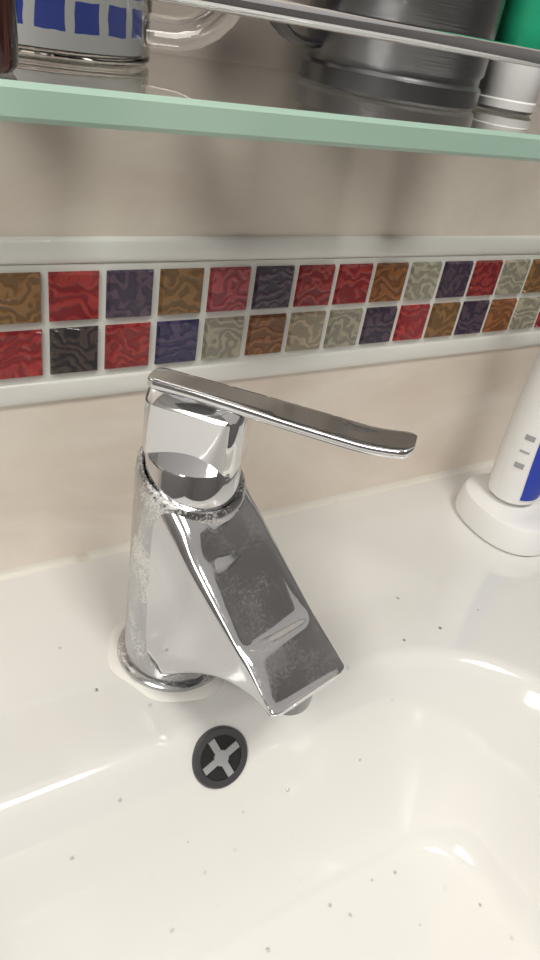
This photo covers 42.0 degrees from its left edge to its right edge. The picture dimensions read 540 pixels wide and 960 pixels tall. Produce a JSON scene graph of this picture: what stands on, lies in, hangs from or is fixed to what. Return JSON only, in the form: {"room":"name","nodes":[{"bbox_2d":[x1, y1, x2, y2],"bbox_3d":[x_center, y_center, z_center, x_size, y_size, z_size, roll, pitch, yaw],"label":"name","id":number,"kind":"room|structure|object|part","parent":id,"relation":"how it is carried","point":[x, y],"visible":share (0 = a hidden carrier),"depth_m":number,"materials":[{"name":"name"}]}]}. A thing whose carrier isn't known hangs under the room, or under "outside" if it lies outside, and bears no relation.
{"room":"bathroom","nodes":[
{"label":"bathroom","id":0,"kind":"room"},
{"bbox_2d":[117,446,245,691],"bbox_3d":[-0.039,0.036,0.311,0.053,0.113,0.053,-21,45,-38],"label":"base","id":1,"kind":"object","parent":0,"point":[188,530],"depth_m":0.28,"materials":[{"name":"silver metal"}]},
{"bbox_2d":[0,0,539,570],"bbox_3d":[0.117,-0.299,0.331,2.100,2.410,0.083,-11,39,-29],"label":"wall","id":2,"kind":"structure","parent":0,"point":[386,289],"depth_m":0.35,"materials":[{"name":"beige tile"}]},
{"bbox_2d":[0,0,539,161],"bbox_3d":[0.067,-0.151,0.265,1.100,0.040,0.121,-11,39,-29],"label":"glass shelf","id":3,"kind":"object","parent":2,"relation":"attached to","point":[170,94],"visible":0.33,"depth_m":0.18,"materials":[{"name":"green glass"}]},
{"bbox_2d":[0,0,18,73],"bbox_3d":[-0.061,-0.124,0.127,0.026,0.084,0.026,-11,39,-29],"label":"bottle","id":4,"kind":"object","parent":3,"relation":"on","point":[9,52],"visible":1,"depth_m":0.14,"materials":[{"name":"brown glass"}]},
{"bbox_2d":[17,0,240,66],"bbox_3d":[-0.055,-0.170,0.190,0.096,0.092,0.073,-11,39,-29],"label":"glass mug","id":5,"kind":"object","parent":3,"relation":"on","point":[96,32],"visible":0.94,"depth_m":0.19,"materials":[{"name":"clear glass"}]},
{"bbox_3d":[0.065,-0.141,0.272,1.100,0.008,0.121,-11,39,-29],"label":"glass plate","id":6,"kind":"part","parent":3,"relation":"part of","materials":[{"name":"green glass"}]},
{"bbox_3d":[0.066,-0.153,0.267,1.082,0.040,0.115,-11,39,-29],"label":"gallery rail","id":7,"kind":"part","parent":3,"relation":"part of","materials":[{"name":"silver metal"}]},
{"bbox_2d":[269,0,505,111],"bbox_3d":[0.043,-0.182,0.238,0.090,0.088,0.070,-11,39,-29],"label":"mug","id":8,"kind":"object","parent":3,"relation":"on","point":[372,68],"visible":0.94,"depth_m":0.24,"materials":[{"name":"grey metal"}]},
{"bbox_2d":[477,0,539,115],"bbox_3d":[0.106,-0.209,0.254,0.045,0.134,0.029,21,35,16],"label":"toothpaste tube","id":9,"kind":"object","parent":3,"relation":"on","point":[506,87],"visible":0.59,"depth_m":0.28,"materials":[{"name":"white plastic"}]},
{"bbox_3d":[0.470,1.316,0.283,2.260,0.080,2.260,-11,39,-29],"label":"floor","id":10,"kind":"structure","parent":0,"visible":0},
{"bbox_3d":[-0.004,0.577,0.522,0.700,0.724,0.491,-11,39,-29],"label":"vanity cabinet","id":11,"kind":"object","parent":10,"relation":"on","visible":0},
{"bbox_2d":[0,466,539,959],"bbox_3d":[0.054,0.216,0.294,0.720,0.135,0.468,-11,39,-29],"label":"sink","id":12,"kind":"object","parent":11,"relation":"in","point":[396,815],"visible":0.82,"depth_m":0.34,"materials":[{"name":"white ceramic"}]},
{"bbox_2d":[0,459,495,580],"bbox_3d":[-0.052,0.032,0.414,0.720,0.005,0.005,-11,39,-29],"label":"strip","id":13,"kind":"object","parent":12,"relation":"on","point":[125,547],"depth_m":0.45,"materials":[{"name":"plastic"}]},
{"bbox_2d":[107,368,416,716],"bbox_3d":[-0.013,0.034,0.292,0.115,0.146,0.069,31,39,28],"label":"sink faucet","id":14,"kind":"object","parent":12,"relation":"on","point":[213,598],"visible":1,"depth_m":0.27,"materials":[{"name":"silver metal"}]},
{"bbox_3d":[-0.009,0.057,0.286,0.044,0.099,0.079,-21,45,-38],"label":"spout","id":15,"kind":"part","parent":14,"relation":"part of","materials":[{"name":"silver metal"}]},
{"bbox_3d":[0.003,-0.025,0.259,0.102,0.007,0.016,17,34,9],"label":"lever","id":16,"kind":"part","parent":14,"relation":"part of","materials":[{"name":"silver metal"}]},
{"bbox_2d":[455,350,539,555],"bbox_3d":[0.175,-0.056,0.421,0.060,0.208,0.072,-9,38,-26],"label":"electric toothbrush","id":17,"kind":"object","parent":12,"relation":"on","point":[501,506],"visible":1,"depth_m":0.45,"materials":[{"name":"white plastic"}]},
{"bbox_3d":[0.175,-0.068,0.418,0.035,0.186,0.035,-9,38,-26],"label":"brush handle","id":18,"kind":"part","parent":17,"relation":"part of","materials":[{"name":"white plastic"}]}
]}

